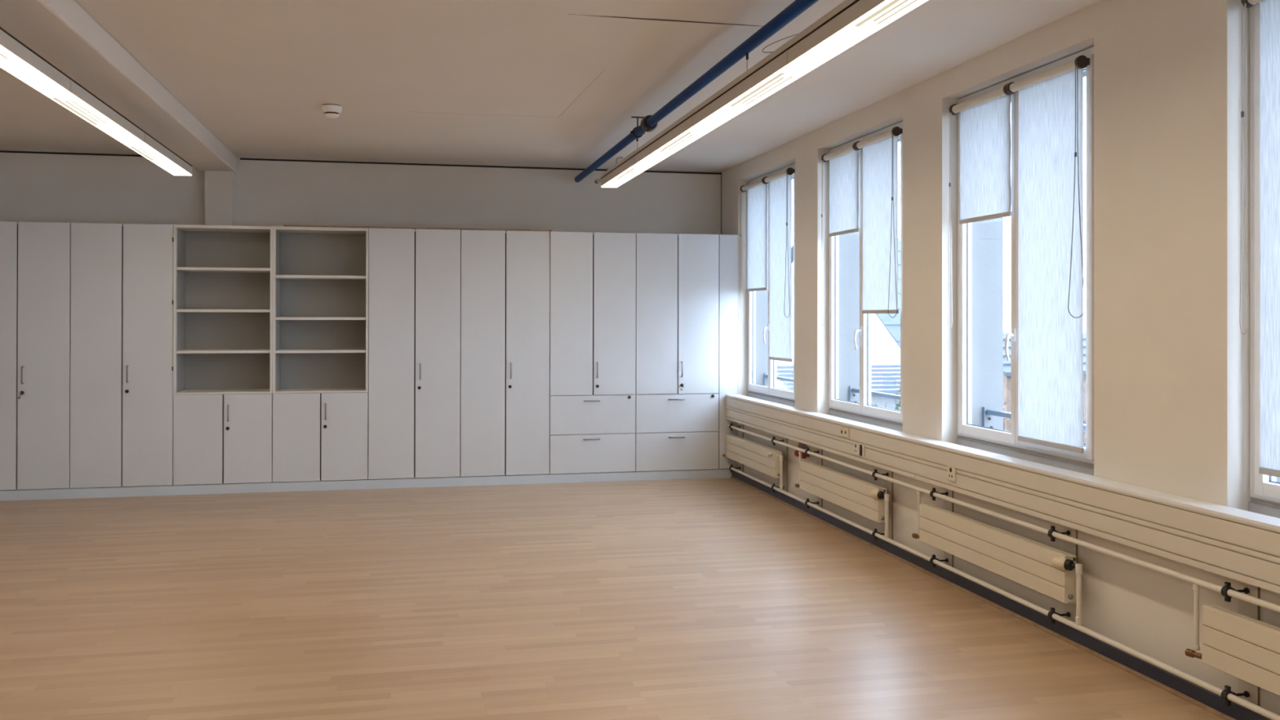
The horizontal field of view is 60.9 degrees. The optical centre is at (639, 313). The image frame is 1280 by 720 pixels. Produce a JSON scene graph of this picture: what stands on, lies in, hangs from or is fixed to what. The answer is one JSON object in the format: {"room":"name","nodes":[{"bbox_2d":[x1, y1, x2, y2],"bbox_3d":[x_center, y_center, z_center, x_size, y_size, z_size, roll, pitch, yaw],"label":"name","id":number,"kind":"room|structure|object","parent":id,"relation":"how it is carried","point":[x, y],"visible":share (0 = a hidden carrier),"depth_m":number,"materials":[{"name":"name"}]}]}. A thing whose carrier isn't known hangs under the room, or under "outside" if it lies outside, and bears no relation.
{"room":"empty office","nodes":[
{"label":"empty office","id":0,"kind":"room"},
{"bbox_2d":[0,149,721,234],"bbox_3d":[-3.089,0.112,10.048,8.665,3.051,0.200,0,0,-12],"label":"wall","id":1,"kind":"structure","parent":0,"point":[34,187],"depth_m":10.07,"materials":[{"name":"paint"}]},
{"bbox_2d":[204,170,234,225],"bbox_3d":[-3.769,0.131,9.744,0.230,2.810,0.103,0,0,-12],"label":"pillar","id":2,"kind":"structure","parent":1,"relation":"attached to","point":[219,185],"depth_m":9.70,"materials":[{"name":"paint"}]},
{"bbox_2d":[0,150,720,174],"bbox_3d":[-3.243,-1.399,9.915,8.300,0.016,0.004,0,0,-12],"label":"trim","id":3,"kind":"structure","parent":1,"relation":"attached to","point":[1,151],"depth_m":10.09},
{"bbox_2d":[720,173,721,234],"bbox_3d":[0.807,-1.074,10.801,0.006,0.640,0.006,0,0,-12],"label":"trim","id":4,"kind":"structure","parent":1,"relation":"attached to","point":[721,173],"depth_m":10.80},
{"bbox_3d":[-2.443,-1.210,3.639,0.020,0.163,9.100,0,0,-12],"label":"rail","id":5,"kind":"object","parent":1,"relation":"hanging from","visible":0},
{"bbox_2d":[0,26,71,93],"bbox_3d":[-2.614,-1.088,4.417,0.138,0.077,1.546,0,0,-12],"label":"light","id":6,"kind":"object","parent":5,"relation":"attached to","point":[16,58],"visible":1,"depth_m":4.72,"materials":[{"name":"white plastic"}]},
{"bbox_2d":[0,45,69,93],"bbox_3d":[-2.614,-1.061,4.420,0.123,0.019,1.528,0,0,-12],"label":"diffuser","id":7,"kind":"object","parent":6,"relation":"attached to","point":[15,61],"depth_m":4.75,"materials":[{"name":"white plastic"}]},
{"bbox_2d":[41,78,145,143],"bbox_3d":[-2.943,-1.083,5.921,0.138,0.077,1.546,0,0,-12],"label":"light","id":8,"kind":"object","parent":5,"relation":"attached to","point":[82,102],"visible":0.84,"depth_m":5.79,"materials":[{"name":"white plastic"}]},
{"bbox_2d":[122,132,192,175],"bbox_3d":[-3.276,-1.081,7.436,0.138,0.081,1.568,0,0,-12],"label":"light","id":9,"kind":"object","parent":5,"relation":"attached to","point":[152,149],"visible":0.87,"depth_m":7.32,"materials":[{"name":"white plastic"}]},
{"bbox_2d":[0,0,1101,172],"bbox_3d":[-1.528,-1.509,2.946,8.665,0.150,14.753,0,0,-12],"label":"ceiling","id":10,"kind":"structure","parent":0,"point":[259,75],"depth_m":6.33,"materials":[{"name":"paint"}]},
{"bbox_2d":[0,0,236,173],"bbox_3d":[-2.235,-1.365,2.688,0.317,0.143,14.553,0,0,-12],"label":"beam","id":11,"kind":"structure","parent":10,"relation":"attached to","point":[61,32],"depth_m":5.88,"materials":[{"name":"paint"}]},
{"bbox_2d":[321,103,342,118],"bbox_3d":[-2.105,-1.378,7.430,0.136,0.085,0.136,0,0,-12],"label":"smoke detector","id":12,"kind":"object","parent":10,"relation":"attached to","point":[330,110],"visible":1,"depth_m":7.38,"materials":[{"name":"white plastic"}]},
{"bbox_2d":[422,69,604,117],"bbox_3d":[-0.911,-1.420,6.986,1.101,0.001,1.581,0,0,-12],"label":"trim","id":13,"kind":"structure","parent":10,"relation":"attached to","point":[604,69],"depth_m":7.66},
{"bbox_2d":[568,13,783,27],"bbox_3d":[0.187,-1.425,5.291,1.080,0.003,0.024,0,0,-12],"label":"trim","id":14,"kind":"structure","parent":10,"relation":"attached to","point":[569,14],"depth_m":5.29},
{"bbox_2d":[574,0,818,182],"bbox_3d":[0.946,-1.345,3.436,0.108,0.166,14.451,0,0,-12],"label":"pipe","id":15,"kind":"object","parent":10,"relation":"hanging from","point":[649,123],"visible":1,"depth_m":5.94,"materials":[{"name":"blue metal"}]},
{"bbox_2d":[600,137,652,187],"bbox_3d":[-0.115,-1.153,8.270,0.138,0.240,1.323,0,0,-12],"label":"light","id":16,"kind":"object","parent":15,"relation":"hanging from","point":[625,169],"visible":0.76,"depth_m":8.17,"materials":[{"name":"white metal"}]},
{"bbox_2d":[595,177,600,183],"bbox_3d":[-0.319,-1.118,9.098,0.052,0.055,0.382,0,0,-15],"label":"connector","id":17,"kind":"object","parent":16,"relation":"attached to","point":[598,180],"visible":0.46,"depth_m":9.19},
{"bbox_2d":[601,164,652,187],"bbox_3d":[-0.115,-1.044,8.267,0.123,0.019,1.293,0,0,-12],"label":"diffuser","id":18,"kind":"object","parent":16,"relation":"attached to","point":[626,172],"depth_m":8.21,"materials":[{"name":"white plastic"}]},
{"bbox_2d":[634,109,713,165],"bbox_3d":[0.191,-1.096,6.875,0.138,0.117,1.546,0,0,-12],"label":"light","id":19,"kind":"object","parent":15,"relation":"hanging from","point":[681,133],"visible":0.88,"depth_m":6.73,"materials":[{"name":"white plastic"}]},
{"bbox_2d":[635,127,713,165],"bbox_3d":[0.190,-1.048,6.878,0.123,0.019,1.528,0,0,-12],"label":"diffuser","id":20,"kind":"object","parent":19,"relation":"attached to","point":[679,139],"depth_m":6.76,"materials":[{"name":"white plastic"}]},
{"bbox_2d":[691,33,814,128],"bbox_3d":[0.518,-1.162,5.370,0.144,0.240,1.546,0,0,-12],"label":"light","id":21,"kind":"object","parent":15,"relation":"hanging from","point":[771,74],"depth_m":5.20,"materials":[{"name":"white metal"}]},
{"bbox_2d":[786,0,927,67],"bbox_3d":[0.851,-1.105,3.866,0.138,0.117,1.546,0,0,-12],"label":"light","id":22,"kind":"object","parent":15,"relation":"hanging from","point":[851,21],"visible":1,"depth_m":4.10,"materials":[{"name":"white plastic"}]},
{"bbox_2d":[0,477,1224,719],"bbox_3d":[-1.689,1.566,2.799,8.300,0.100,14.553,0,0,-12],"label":"floor","id":23,"kind":"structure","parent":0,"point":[700,598],"depth_m":5.48,"materials":[{"name":"brown wood"}]},
{"bbox_2d":[0,221,71,490],"bbox_3d":[-5.159,0.347,9.126,0.798,2.207,0.508,0,0,-12],"label":"tall cabinet","id":24,"kind":"object","parent":23,"relation":"on","point":[35,257],"visible":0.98,"depth_m":8.96,"materials":[{"name":"laminate"}]},
{"bbox_2d":[70,222,173,488],"bbox_3d":[-4.379,0.349,9.308,0.798,2.207,0.486,0,0,-12],"label":"tall cabinet","id":25,"kind":"object","parent":23,"relation":"on","point":[122,394],"visible":0.97,"depth_m":9.10,"materials":[{"name":"laminate"}]},
{"bbox_2d":[173,224,272,484],"bbox_3d":[-3.598,0.351,9.479,0.798,2.207,0.486,0,0,-12],"label":"tall cabinet","id":26,"kind":"object","parent":23,"relation":"on","point":[223,274],"visible":0.84,"depth_m":9.49,"materials":[{"name":"laminate"}]},
{"bbox_2d":[272,226,368,482],"bbox_3d":[-2.817,0.352,9.651,0.798,2.207,0.486,0,0,-12],"label":"tall cabinet","id":27,"kind":"object","parent":23,"relation":"on","point":[321,274],"visible":1,"depth_m":9.70,"materials":[{"name":"laminate"}]},
{"bbox_2d":[0,468,737,500],"bbox_3d":[-3.126,1.496,9.395,8.278,0.080,0.047,0,0,-12],"label":"plinth","id":28,"kind":"object","parent":23,"relation":"on","point":[228,488],"visible":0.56,"depth_m":9.51,"materials":[{"name":"laminate"}]},
{"bbox_2d":[368,227,460,479],"bbox_3d":[-2.035,0.354,9.822,0.798,2.207,0.486,0,0,-12],"label":"tall cabinet","id":29,"kind":"object","parent":23,"relation":"on","point":[414,295],"visible":1,"depth_m":9.62,"materials":[{"name":"laminate"}]},
{"bbox_2d":[460,230,549,476],"bbox_3d":[-1.254,0.356,9.993,0.798,2.207,0.486,0,0,-12],"label":"tall cabinet","id":30,"kind":"object","parent":23,"relation":"on","point":[504,275],"visible":0.98,"depth_m":9.79,"materials":[{"name":"laminate"}]},
{"bbox_2d":[283,225,552,231],"bbox_3d":[-1.984,-0.756,9.847,2.335,0.012,0.426,0,0,-12],"label":"board","id":31,"kind":"object","parent":30,"relation":"on","point":[283,225],"visible":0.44,"depth_m":9.63,"materials":[{"name":"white wood"}]},
{"bbox_2d":[549,231,635,474],"bbox_3d":[-0.472,0.357,10.165,0.798,2.207,0.486,0,0,-12],"label":"tall cabinet","id":32,"kind":"object","parent":23,"relation":"on","point":[593,275],"visible":0.98,"depth_m":9.96,"materials":[{"name":"laminate"}]},
{"bbox_2d":[635,232,719,471],"bbox_3d":[0.311,0.359,10.325,0.798,2.207,0.508,0,0,-12],"label":"tall cabinet","id":33,"kind":"object","parent":23,"relation":"on","point":[677,401],"visible":0.98,"depth_m":10.13,"materials":[{"name":"laminate"}]},
{"bbox_2d":[718,234,737,468],"bbox_3d":[0.832,0.357,10.254,0.181,2.202,0.030,0,0,-12],"label":"filler panel","id":34,"kind":"object","parent":23,"relation":"on","point":[728,244],"visible":0.8,"depth_m":10.24,"materials":[{"name":"laminate"}]},
{"bbox_2d":[777,364,900,409],"bbox_3d":[6.136,3.151,26.853,5.700,3.710,2.200,0,0,-12],"label":"railing","id":35,"kind":"object","parent":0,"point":[895,388],"visible":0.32,"depth_m":26.30,"materials":[{"name":"white metal"}]},
{"bbox_2d":[848,386,900,403],"bbox_3d":[1.787,0.632,7.660,0.080,0.160,1.383,0,0,-12],"label":"guard rail","id":36,"kind":"object","parent":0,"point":[853,393],"visible":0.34,"depth_m":8.20,"materials":[{"name":"grey metal"}]},
{"bbox_2d":[721,0,1279,715],"bbox_3d":[2.545,0.099,3.732,0.365,3.051,14.553,0,0,-12],"label":"wall","id":37,"kind":"structure","parent":0,"point":[1171,352],"depth_m":4.77,"materials":[{"name":"paint"}]},
{"bbox_2d":[739,423,743,471],"bbox_3d":[0.947,1.233,10.137,0.008,0.482,0.103,0,0,-12],"label":"support post","id":38,"kind":"object","parent":37,"relation":"attached to","point":[741,433],"visible":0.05,"depth_m":10.13,"materials":[{"name":"brown metal"}]},
{"bbox_2d":[747,163,795,407],"bbox_3d":[1.181,-0.228,9.543,0.131,2.050,1.504,0,0,-12],"label":"window","id":39,"kind":"structure","parent":37,"relation":"in","point":[770,393],"depth_m":9.67,"materials":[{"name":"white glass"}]},
{"bbox_2d":[739,177,767,324],"bbox_3d":[1.045,-0.557,9.953,0.072,1.305,0.662,0,0,-12],"label":"roller blind","id":40,"kind":"object","parent":39,"relation":"attached to","point":[757,191],"visible":0.96,"depth_m":9.95,"materials":[{"name":"fabric"}]},
{"bbox_2d":[762,167,795,361],"bbox_3d":[1.190,-0.405,9.293,0.072,1.614,0.678,0,0,-12],"label":"roller blind","id":41,"kind":"object","parent":39,"relation":"attached to","point":[780,183],"visible":1,"depth_m":9.31,"materials":[{"name":"fabric"}]},
{"bbox_2d":[764,373,793,386],"bbox_3d":[1.366,0.637,9.581,0.080,0.160,1.450,0,0,-12],"label":"guard rail","id":42,"kind":"object","parent":37,"relation":"attached to","point":[780,378],"visible":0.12,"depth_m":9.92,"materials":[{"name":"grey metal"}]},
{"bbox_2d":[782,437,787,492],"bbox_3d":[1.198,1.229,8.989,0.008,0.482,0.103,0,0,-12],"label":"support post","id":43,"kind":"object","parent":37,"relation":"attached to","point":[784,448],"visible":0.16,"depth_m":8.97,"materials":[{"name":"brown metal"}]},
{"bbox_2d":[817,448,822,507],"bbox_3d":[1.361,1.227,8.247,0.008,0.482,0.103,0,0,-12],"label":"support post","id":44,"kind":"object","parent":37,"relation":"attached to","point":[820,461],"visible":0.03,"depth_m":8.23,"materials":[{"name":"brown metal"}]},
{"bbox_2d":[828,121,902,431],"bbox_3d":[1.602,-0.234,7.623,0.131,2.050,1.438,0,0,-12],"label":"window","id":45,"kind":"structure","parent":37,"relation":"in","point":[863,411],"depth_m":7.71,"materials":[{"name":"white plastic"}]},
{"bbox_2d":[821,142,859,325],"bbox_3d":[1.475,-0.563,7.992,0.072,1.305,0.617,0,0,-12],"label":"roller blind","id":46,"kind":"object","parent":45,"relation":"attached to","point":[843,162],"visible":0.96,"depth_m":8.00,"materials":[{"name":"fabric"}]},
{"bbox_2d":[853,126,902,317],"bbox_3d":[1.615,-0.595,7.355,0.072,1.245,0.678,0,0,-12],"label":"roller blind","id":47,"kind":"object","parent":45,"relation":"attached to","point":[880,152],"visible":1,"depth_m":7.37,"materials":[{"name":"fabric"}]},
{"bbox_2d":[884,469,893,539],"bbox_3d":[1.619,1.224,7.073,0.008,0.482,0.103,0,0,-12],"label":"support post","id":48,"kind":"object","parent":37,"relation":"attached to","point":[888,485],"visible":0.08,"depth_m":7.05,"materials":[{"name":"brown metal"}]},
{"bbox_2d":[943,488,953,567],"bbox_3d":[1.787,1.221,6.303,0.008,0.482,0.103,0,0,-12],"label":"support post","id":49,"kind":"object","parent":37,"relation":"attached to","point":[948,505],"visible":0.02,"depth_m":6.29,"materials":[{"name":"brown metal"}]},
{"bbox_2d":[730,476,1236,719],"bbox_3d":[2.357,1.516,3.397,0.016,0.014,13.988,0,0,-12],"label":"trim","id":50,"kind":"structure","parent":37,"relation":"attached to","point":[1210,709],"depth_m":5.34,"materials":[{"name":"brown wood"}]},
{"bbox_2d":[732,471,1271,719],"bbox_3d":[2.395,1.490,3.406,0.062,0.068,13.988,0,0,-12],"label":"baseboard","id":51,"kind":"structure","parent":37,"relation":"attached to","point":[1236,711],"depth_m":5.24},
{"bbox_2d":[725,395,1279,593],"bbox_3d":[2.360,0.861,3.429,0.122,0.220,13.944,0,0,-12],"label":"duct","id":52,"kind":"object","parent":37,"relation":"attached to","point":[1242,551],"visible":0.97,"depth_m":4.99,"materials":[{"name":"grey plastic"}]},
{"bbox_2d":[840,426,848,437],"bbox_3d":[1.405,0.811,7.476,0.010,0.065,0.150,0,0,-12],"label":"wall socket","id":53,"kind":"object","parent":52,"relation":"attached to","point":[844,431],"visible":1,"depth_m":7.46,"materials":[{"name":"plastic"}]},
{"bbox_2d":[853,442,864,457],"bbox_3d":[1.456,0.903,7.236,0.012,0.078,0.170,0,0,-12],"label":"wall socket","id":54,"kind":"object","parent":52,"relation":"attached to","point":[858,449],"visible":1,"depth_m":7.22,"materials":[{"name":"beige plastic"}]},
{"bbox_2d":[946,466,955,481],"bbox_3d":[1.724,0.886,6.021,0.010,0.078,0.085,0,0,-12],"label":"wall socket","id":55,"kind":"object","parent":52,"relation":"attached to","point":[951,471],"visible":1,"depth_m":6.01,"materials":[{"name":"beige plastic"}]},
{"bbox_2d":[725,394,1279,529],"bbox_3d":[2.360,0.744,3.429,0.121,0.014,13.944,0,0,-12],"label":"window sill","id":56,"kind":"structure","parent":37,"relation":"attached to","point":[1249,517],"depth_m":5.07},
{"bbox_2d":[727,464,1279,719],"bbox_3d":[2.351,1.420,3.451,0.104,0.072,13.894,0,0,-12],"label":"pipe","id":57,"kind":"object","parent":37,"relation":"attached to","point":[1226,695],"visible":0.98,"depth_m":5.08,"materials":[{"name":"beige metal"}]},
{"bbox_2d":[722,433,783,489],"bbox_3d":[0.971,1.276,9.510,0.094,0.302,1.478,0,0,-12],"label":"radiator","id":58,"kind":"object","parent":57,"relation":"attached to","point":[767,460],"visible":1,"depth_m":9.36,"materials":[{"name":"beige metal"}]},
{"bbox_2d":[795,451,888,537],"bbox_3d":[1.378,1.239,7.642,0.098,0.365,1.574,0,0,-12],"label":"radiator","id":59,"kind":"object","parent":57,"relation":"attached to","point":[869,500],"visible":1,"depth_m":7.45,"materials":[{"name":"beige metal"}]},
{"bbox_2d":[911,490,1082,625],"bbox_3d":[1.804,1.233,5.704,0.098,0.365,1.604,0,0,-12],"label":"radiator","id":60,"kind":"object","parent":57,"relation":"attached to","point":[1048,571],"visible":1,"depth_m":5.49,"materials":[{"name":"beige metal"}]},
{"bbox_2d":[1184,583,1279,696],"bbox_3d":[2.297,1.226,3.452,0.098,0.365,1.594,0,0,-12],"label":"radiator","id":61,"kind":"object","parent":57,"relation":"attached to","point":[1243,647],"visible":1,"depth_m":3.96,"materials":[{"name":"beige metal"}]},
{"bbox_2d":[727,422,1279,613],"bbox_3d":[2.352,1.034,3.452,0.104,0.072,13.894,0,0,-12],"label":"pipe","id":62,"kind":"object","parent":37,"relation":"attached to","point":[1227,591],"visible":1,"depth_m":5.10,"materials":[{"name":"beige metal"}]},
{"bbox_2d":[794,442,806,458],"bbox_3d":[1.266,1.058,8.520,0.075,0.141,0.217,0,0,-12],"label":"valve","id":63,"kind":"object","parent":62,"relation":"attached to","point":[802,446],"visible":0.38,"depth_m":8.49,"materials":[{"name":"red plastic"}]},
{"bbox_2d":[956,46,1093,475],"bbox_3d":[2.021,-0.239,5.713,0.131,2.050,1.428,0,0,-12],"label":"window","id":64,"kind":"structure","parent":37,"relation":"in","point":[1000,442],"depth_m":5.78,"materials":[{"name":"white plastic"}]},
{"bbox_2d":[948,83,1011,328],"bbox_3d":[1.899,-0.569,6.063,0.072,1.305,0.617,0,0,-12],"label":"roller blind","id":65,"kind":"object","parent":64,"relation":"attached to","point":[985,136],"visible":0.98,"depth_m":6.05,"materials":[{"name":"fabric"}]},
{"bbox_2d":[1005,55,1089,453],"bbox_3d":[2.038,-0.279,5.424,0.072,1.889,0.678,0,0,-12],"label":"roller blind","id":66,"kind":"object","parent":64,"relation":"attached to","point":[1051,156],"visible":1,"depth_m":5.43,"materials":[{"name":"fabric"}]},
{"bbox_2d":[982,406,1085,431],"bbox_3d":[2.206,0.626,5.751,0.080,0.160,1.373,0,0,-12],"label":"guard rail","id":67,"kind":"object","parent":37,"relation":"attached to","point":[988,415],"visible":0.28,"depth_m":6.40,"materials":[{"name":"grey metal"}]},
{"bbox_2d":[1063,525,1077,622],"bbox_3d":[2.039,1.218,5.155,0.008,0.482,0.103,0,0,-12],"label":"support post","id":68,"kind":"object","parent":37,"relation":"attached to","point":[1070,548],"visible":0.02,"depth_m":5.14,"materials":[{"name":"brown metal"}]},
{"bbox_2d":[1237,580,1260,706],"bbox_3d":[2.277,1.215,4.071,0.008,0.482,0.103,0,0,-12],"label":"support post","id":69,"kind":"object","parent":37,"relation":"attached to","point":[1247,609],"visible":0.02,"depth_m":4.06,"materials":[{"name":"brown metal"}]},
{"bbox_2d":[1248,2,1279,518],"bbox_3d":[2.505,-0.246,3.506,0.131,2.050,1.428,0,0,-12],"label":"window","id":70,"kind":"structure","parent":37,"relation":"in","point":[1264,491],"depth_m":4.16,"materials":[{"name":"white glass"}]},
{"bbox_2d":[1239,0,1279,477],"bbox_3d":[2.382,-0.312,3.854,0.072,1.832,0.617,0,0,-12],"label":"roller blind","id":71,"kind":"object","parent":70,"relation":"attached to","point":[1269,10],"visible":1,"depth_m":4.07,"materials":[{"name":"fabric"}]},
{"bbox_2d":[755,71,1279,482],"bbox_3d":[2.444,-0.265,4.687,0.275,2.005,11.530,0,0,-12],"label":"sky","id":72,"kind":"structure","parent":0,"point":[987,236],"depth_m":6.44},
{"label":"outside","id":73,"kind":"structure","parent":0,"visible":0},
{"bbox_3d":[26.182,5.165,36.260,59.500,0.200,100.000,0,0,-12],"label":"trim","id":74,"kind":"structure","parent":73,"visible":0},
{"bbox_2d":[777,238,900,390],"bbox_3d":[7.009,0.989,36.423,3.600,8.100,8.700,0,0,-33],"label":"house","id":75,"kind":"structure","parent":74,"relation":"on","point":[885,329],"depth_m":33.24,"materials":[{"name":"stone"}]},
{"bbox_2d":[893,382,900,410],"bbox_3d":[5.883,3.258,24.243,0.769,3.483,0.770,0,0,33],"label":"shrub","id":76,"kind":"object","parent":74,"relation":"on","point":[895,401],"visible":0.03,"depth_m":24.30,"materials":[{"name":"green plant"}]},
{"bbox_2d":[1003,382,1011,431],"bbox_3d":[6.334,3.055,18.689,0.970,3.854,1.039,0,0,-12],"label":"shrub","id":77,"kind":"object","parent":74,"relation":"on","point":[1009,422],"visible":0.02,"depth_m":18.59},
{"bbox_2d":[1003,332,1085,445],"bbox_3d":[8.502,2.686,21.803,5.240,4.613,2.840,0,0,-21],"label":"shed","id":78,"kind":"object","parent":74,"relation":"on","point":[1006,364],"visible":0.03,"depth_m":19.90,"materials":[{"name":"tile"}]},
{"bbox_2d":[1083,411,1085,445],"bbox_3d":[7.502,3.135,19.065,0.970,3.701,1.020,0,0,25],"label":"shrub","id":79,"kind":"object","parent":74,"relation":"on","point":[1084,420],"visible":0.02,"depth_m":18.92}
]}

